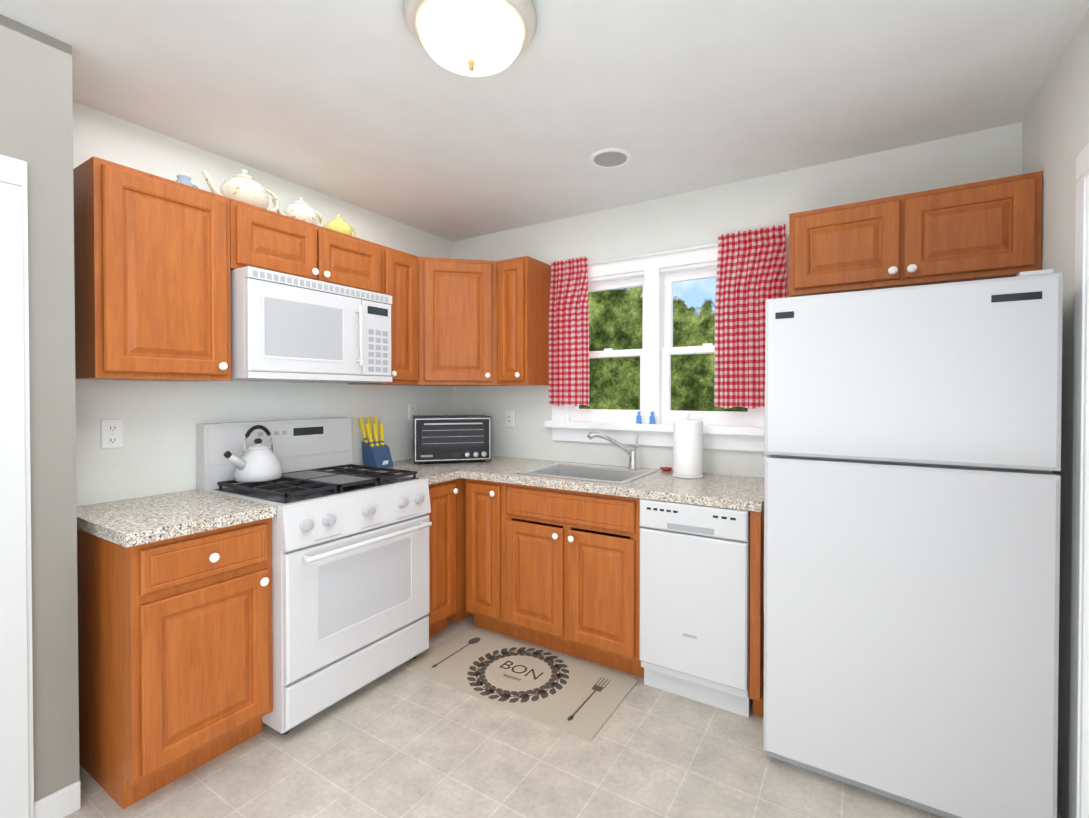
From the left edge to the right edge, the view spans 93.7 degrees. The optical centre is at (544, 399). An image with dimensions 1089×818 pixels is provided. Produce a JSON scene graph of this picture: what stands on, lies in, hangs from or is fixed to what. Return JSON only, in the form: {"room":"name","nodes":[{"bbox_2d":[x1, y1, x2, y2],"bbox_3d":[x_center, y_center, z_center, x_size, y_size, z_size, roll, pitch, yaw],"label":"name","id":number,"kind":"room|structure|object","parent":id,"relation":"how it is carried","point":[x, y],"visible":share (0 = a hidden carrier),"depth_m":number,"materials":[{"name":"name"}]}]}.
{"room":"kitchen","nodes":[
{"label":"kitchen","id":0,"kind":"room"},
{"bbox_2d":[0,14,87,801],"bbox_3d":[-1.951,0.102,1.048,0.120,2.450,1.480,0,1,32],"label":"wall","id":1,"kind":"structure","parent":0,"point":[52,134],"depth_m":1.59,"materials":[{"name":"paint"}]},
{"bbox_2d":[84,105,451,504],"bbox_3d":[-1.311,0.083,2.824,0.120,2.450,2.210,0,1,32],"label":"wall","id":2,"kind":"structure","parent":0,"point":[157,456],"depth_m":2.30,"materials":[{"name":"paint"}]},
{"bbox_2d":[100,419,122,448],"bbox_3d":[-1.725,0.136,2.039,0.008,0.116,0.072,0,1,32],"label":"electrical outlet","id":3,"kind":"object","parent":2,"relation":"attached to","point":[111,433],"visible":1,"depth_m":2.04,"materials":[{"name":"white plastic"}]},
{"bbox_2d":[73,156,230,381],"bbox_3d":[-1.536,-0.459,2.012,0.350,0.760,0.445,0,1,32],"label":"upper cabinet","id":4,"kind":"object","parent":2,"relation":"attached to","point":[152,276],"visible":1,"depth_m":1.88,"materials":[{"name":"brown wood"}]},
{"bbox_2d":[176,175,198,188],"bbox_3d":[-1.491,-0.882,2.130,0.067,0.082,0.086,0,1,32],"label":"jug","id":5,"kind":"object","parent":4,"relation":"on","point":[184,179],"visible":0.42,"depth_m":2.10,"materials":[{"name":"blue"}]},
{"bbox_2d":[230,199,380,293],"bbox_3d":[-1.208,-0.700,2.533,0.350,0.288,0.786,0,1,32],"label":"upper cabinet","id":6,"kind":"object","parent":2,"relation":"attached to","point":[262,238],"visible":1,"depth_m":2.38,"materials":[{"name":"brown wood"}]},
{"bbox_2d":[201,169,278,211],"bbox_3d":[-1.366,-0.943,2.311,0.194,0.200,0.313,0,1,32],"label":"teapot","id":7,"kind":"object","parent":6,"relation":"on","point":[243,187],"visible":0.79,"depth_m":2.25,"materials":[{"name":"white ceramic"}]},
{"bbox_2d":[272,197,323,226],"bbox_3d":[-1.222,-0.927,2.541,0.157,0.163,0.257,0,1,32],"label":"teapot","id":8,"kind":"object","parent":6,"relation":"on","point":[300,209],"visible":0.69,"depth_m":2.49,"materials":[{"name":"white ceramic"}]},
{"bbox_2d":[230,266,391,382],"bbox_3d":[-1.164,-0.321,2.509,0.449,0.464,0.756,0,1,32],"label":"microwave","id":9,"kind":"object","parent":6,"relation":"attached to","point":[288,328],"visible":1,"depth_m":2.31,"materials":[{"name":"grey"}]},
{"bbox_2d":[318,215,356,236],"bbox_3d":[-1.105,-0.918,2.729,0.136,0.141,0.222,0,1,32],"label":"teapot","id":10,"kind":"object","parent":6,"relation":"on","point":[338,224],"visible":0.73,"depth_m":2.69,"materials":[{"name":"yellow ceramic"}]},
{"bbox_2d":[347,245,418,384],"bbox_3d":[-0.927,-0.469,2.986,0.350,0.760,0.272,0,1,32],"label":"upper cabinet","id":11,"kind":"object","parent":2,"relation":"attached to","point":[399,277],"visible":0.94,"depth_m":2.91,"materials":[{"name":"brown wood"}]},
{"bbox_2d":[408,403,416,420],"bbox_3d":[-0.876,0.081,3.395,0.008,0.116,0.072,0,1,32],"label":"outlet","id":12,"kind":"object","parent":2,"relation":"attached to","point":[412,409],"visible":0.9,"depth_m":3.39,"materials":[{"name":"white plastic"}]},
{"bbox_2d":[404,257,517,385],"bbox_3d":[-0.568,-0.473,3.294,0.630,0.760,0.630,0,1,32],"label":"upper cabinet","id":13,"kind":"object","parent":2,"relation":"attached to","point":[457,319],"visible":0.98,"depth_m":3.07,"materials":[{"name":"brown wood"}]},
{"bbox_2d":[0,0,1088,241],"bbox_3d":[-0.468,-1.177,1.415,5.630,0.100,3.940,0,1,32],"label":"ceiling","id":14,"kind":"structure","parent":0,"point":[370,106],"depth_m":1.86,"materials":[{"name":"paint"}]},
{"bbox_2d":[403,0,536,75],"bbox_3d":[-0.216,-1.047,1.505,0.387,0.161,0.387,0,1,32],"label":"ceiling light fixture","id":15,"kind":"object","parent":14,"relation":"attached to","point":[476,37],"visible":1,"depth_m":1.44,"materials":[{"name":"white glass"}]},
{"bbox_2d":[589,148,630,167],"bbox_3d":[0.310,-1.133,2.404,0.196,0.009,0.196,0,1,32],"label":"ceiling vent","id":16,"kind":"object","parent":14,"relation":"in","point":[611,158],"visible":1,"depth_m":2.39,"materials":[{"name":"white"}]},
{"bbox_2d":[63,614,1062,817],"bbox_3d":[-0.468,1.373,1.443,5.630,0.100,3.940,0,1,32],"label":"floor","id":17,"kind":"structure","parent":0,"point":[401,741],"depth_m":1.82,"materials":[{"name":"tile"}]},
{"bbox_2d":[77,517,272,808],"bbox_3d":[-1.411,0.882,1.939,0.655,0.870,0.450,0,1,32],"label":"base cabinet","id":18,"kind":"object","parent":17,"relation":"on","point":[175,661],"visible":0.98,"depth_m":1.74,"materials":[{"name":"brown wood"}]},
{"bbox_2d":[77,489,276,547],"bbox_3d":[-1.423,0.427,1.928,0.640,0.040,0.470,0,1,32],"label":"countertop","id":19,"kind":"structure","parent":18,"relation":"on","point":[126,523],"depth_m":1.82,"materials":[{"name":"stone"}]},
{"bbox_2d":[196,417,431,734],"bbox_3d":[-1.045,0.709,2.427,0.749,1.205,0.764,0,1,32],"label":"range","id":20,"kind":"object","parent":17,"relation":"on","point":[350,578],"visible":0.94,"depth_m":2.24,"materials":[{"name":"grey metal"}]},
{"bbox_2d":[224,425,281,481],"bbox_3d":[-1.328,0.240,2.308,0.194,0.249,0.263,0,1,32],"label":"kettle","id":21,"kind":"object","parent":20,"relation":"on","point":[257,462],"visible":1,"depth_m":2.27,"materials":[{"name":"grey metal"}]},
{"bbox_2d":[427,479,457,637],"bbox_3d":[-0.807,0.872,2.904,0.655,0.870,0.290,0,1,32],"label":"base cabinet","id":22,"kind":"object","parent":17,"relation":"on","point":[442,514],"visible":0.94,"depth_m":2.76,"materials":[{"name":"brown wood"}]},
{"bbox_2d":[358,460,464,484],"bbox_3d":[-0.805,0.417,2.899,0.660,0.040,0.288,0,1,32],"label":"countertop","id":23,"kind":"structure","parent":22,"relation":"on","point":[435,473],"depth_m":2.87,"materials":[{"name":"stone"}]},
{"bbox_2d":[358,417,392,467],"bbox_3d":[-0.989,0.248,3.007,0.162,0.293,0.129,0,1,32],"label":"knife block","id":24,"kind":"object","parent":23,"relation":"on","point":[376,452],"visible":0.98,"depth_m":2.98,"materials":[{"name":"blue"}]},
{"bbox_2d":[447,478,471,622],"bbox_3d":[-0.581,0.867,3.312,0.605,0.870,0.638,0,1,32],"label":"base cabinet","id":25,"kind":"object","parent":17,"relation":"on","point":[460,615],"visible":0.11,"depth_m":2.92,"materials":[{"name":"brown wood"}]},
{"bbox_2d":[465,478,512,636],"bbox_3d":[-0.184,0.870,3.054,0.273,0.870,0.655,0,1,32],"label":"base cabinet","id":26,"kind":"object","parent":17,"relation":"on","point":[484,512],"visible":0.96,"depth_m":2.80,"materials":[{"name":"brown wood"}]},
{"bbox_2d":[405,627,636,740],"bbox_3d":[-0.125,1.307,2.443,1.020,0.008,0.510,0,1,32],"label":"rug","id":27,"kind":"object","parent":17,"relation":"on","point":[577,699],"visible":1,"depth_m":2.38,"materials":[{"name":"beige fabric"}]},
{"bbox_2d":[432,637,610,720],"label":"print","id":28,"kind":"object","parent":27,"relation":"on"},
{"bbox_2d":[504,483,643,677],"bbox_3d":[0.258,0.873,2.777,0.770,0.870,0.655,0,1,32],"label":"base cabinet","id":29,"kind":"object","parent":17,"relation":"on","point":[571,571],"visible":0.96,"depth_m":2.51,"materials":[{"name":"brown wood"}]},
{"bbox_2d":[406,456,763,511],"bbox_3d":[0.096,0.417,2.883,2.204,0.040,0.640,0,1,32],"label":"countertop","id":30,"kind":"structure","parent":29,"relation":"on","point":[713,490],"depth_m":2.46,"materials":[{"name":"stone"}]},
{"bbox_2d":[413,415,490,463],"bbox_3d":[-0.594,0.249,3.266,0.470,0.285,0.340,0,1,-15],"label":"toaster oven","id":31,"kind":"object","parent":30,"relation":"on","point":[439,438],"visible":1,"depth_m":3.14,"materials":[{"name":"black metal"}]},
{"bbox_2d":[516,431,657,483],"bbox_3d":[0.236,0.375,2.803,0.630,0.393,0.490,0,1,32],"label":"sink","id":32,"kind":"object","parent":30,"relation":"in","point":[618,475],"visible":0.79,"depth_m":2.89,"materials":[{"name":"silver metal"}]},
{"bbox_2d":[587,431,638,469],"bbox_3d":[0.387,0.284,2.881,0.253,0.214,0.185,0,1,32],"label":"faucet","id":33,"kind":"object","parent":30,"relation":"on","point":[632,453],"depth_m":2.87,"materials":[{"name":"silver metal"}]},
{"bbox_2d":[660,467,671,470],"bbox_3d":[0.677,0.388,2.843,0.071,0.017,0.070,0,1,32],"label":"dish","id":34,"kind":"object","parent":30,"relation":"on","point":[665,468],"visible":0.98,"depth_m":2.84,"materials":[{"name":"red ceramic"}]},
{"bbox_2d":[672,413,703,478],"bbox_3d":[0.746,0.232,2.654,0.156,0.332,0.156,0,1,32],"label":"paper towel roll","id":35,"kind":"object","parent":30,"relation":"on","point":[688,449],"visible":1,"depth_m":2.59,"materials":[{"name":"white paper"}]},
{"bbox_2d":[639,499,749,716],"bbox_3d":[0.784,0.878,2.441,0.462,0.868,0.621,0,1,32],"label":"dishwasher","id":36,"kind":"object","parent":17,"relation":"on","point":[694,613],"visible":0.92,"depth_m":2.17,"materials":[{"name":"grey metal"}]},
{"bbox_2d":[749,510,763,716],"bbox_3d":[1.013,0.878,2.321,0.040,0.870,0.628,0,1,32],"label":"base cabinet","id":37,"kind":"object","parent":17,"relation":"on","point":[756,690],"visible":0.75,"depth_m":2.06,"materials":[{"name":"brown wood"}]},
{"bbox_2d":[763,269,1062,817],"bbox_3d":[1.326,0.471,1.968,0.776,1.692,0.782,0,1,32],"label":"fridge","id":38,"kind":"object","parent":17,"relation":"on","point":[912,447],"visible":1,"depth_m":1.60,"materials":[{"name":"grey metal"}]},
{"bbox_2d":[452,123,1015,477],"bbox_3d":[0.672,0.081,2.969,3.330,2.450,0.120,0,1,32],"label":"wall","id":39,"kind":"structure","parent":0,"point":[693,218],"depth_m":2.80,"materials":[{"name":"paint"}]},
{"bbox_2d":[506,410,513,427],"bbox_3d":[-0.236,0.131,3.460,0.072,0.116,0.008,0,1,32],"label":"electrical outlet","id":40,"kind":"object","parent":39,"relation":"attached to","point":[509,418],"visible":1,"depth_m":3.46,"materials":[{"name":"white plastic"}]},
{"bbox_2d":[497,256,550,385],"bbox_3d":[-0.130,-0.471,3.185,0.225,0.760,0.350,0,1,32],"label":"upper cabinet","id":41,"kind":"object","parent":39,"relation":"attached to","point":[523,291],"visible":1,"depth_m":3.08,"materials":[{"name":"brown wood"}]},
{"bbox_2d":[545,243,764,451],"bbox_3d":[0.634,-0.286,2.951,1.380,1.095,0.185,0,1,32],"label":"window","id":42,"kind":"structure","parent":39,"relation":"in","point":[656,277],"depth_m":2.92,"materials":[{"name":"white wood"}]},
{"bbox_2d":[636,411,643,422],"bbox_3d":[0.550,0.100,2.924,0.056,0.070,0.035,0,1,32],"label":"figurine","id":43,"kind":"object","parent":42,"relation":"on","point":[639,417],"visible":1,"depth_m":2.92,"materials":[{"name":"blue"}]},
{"bbox_2d":[649,411,657,423],"bbox_3d":[0.618,0.101,2.882,0.056,0.070,0.035,0,1,32],"label":"figurine","id":44,"kind":"object","parent":42,"relation":"on","point":[652,418],"visible":1,"depth_m":2.88,"materials":[{"name":"blue"}]},
{"bbox_2d":[549,224,788,408],"bbox_3d":[0.618,-0.410,2.866,1.372,0.906,0.060,0,1,32],"label":"curtains","id":45,"kind":"object","parent":39,"relation":"attached to","point":[751,277],"visible":0.92,"depth_m":2.64,"materials":[{"name":"red fabric"}]},
{"bbox_2d":[789,171,1041,296],"bbox_3d":[1.504,-0.645,2.161,0.825,0.360,0.350,0,1,32],"label":"upper cabinet","id":46,"kind":"object","parent":39,"relation":"attached to","point":[987,229],"visible":0.98,"depth_m":2.01,"materials":[{"name":"brown wood"}]},
{"bbox_2d":[1016,8,1088,817],"bbox_3d":[1.402,0.101,1.109,0.120,2.450,2.240,0,1,32],"label":"wall","id":47,"kind":"structure","parent":0,"point":[1053,132],"depth_m":1.63,"materials":[{"name":"paint"}]},
{"bbox_2d":[0,143,1088,817],"bbox_3d":[-0.333,0.311,0.917,3.863,2.035,1.341,0,1,3],"label":"door trim","id":48,"kind":"structure","parent":47,"relation":"attached to","point":[16,725],"depth_m":1.50,"materials":[{"name":"grey wood"}]},
{"label":"outside","id":49,"kind":"structure","parent":0,"visible":0},
{"bbox_2d":[579,278,747,411],"bbox_3d":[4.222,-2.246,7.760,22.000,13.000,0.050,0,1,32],"label":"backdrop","id":50,"kind":"structure","parent":49,"point":[615,319],"depth_m":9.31,"materials":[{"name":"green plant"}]}
]}

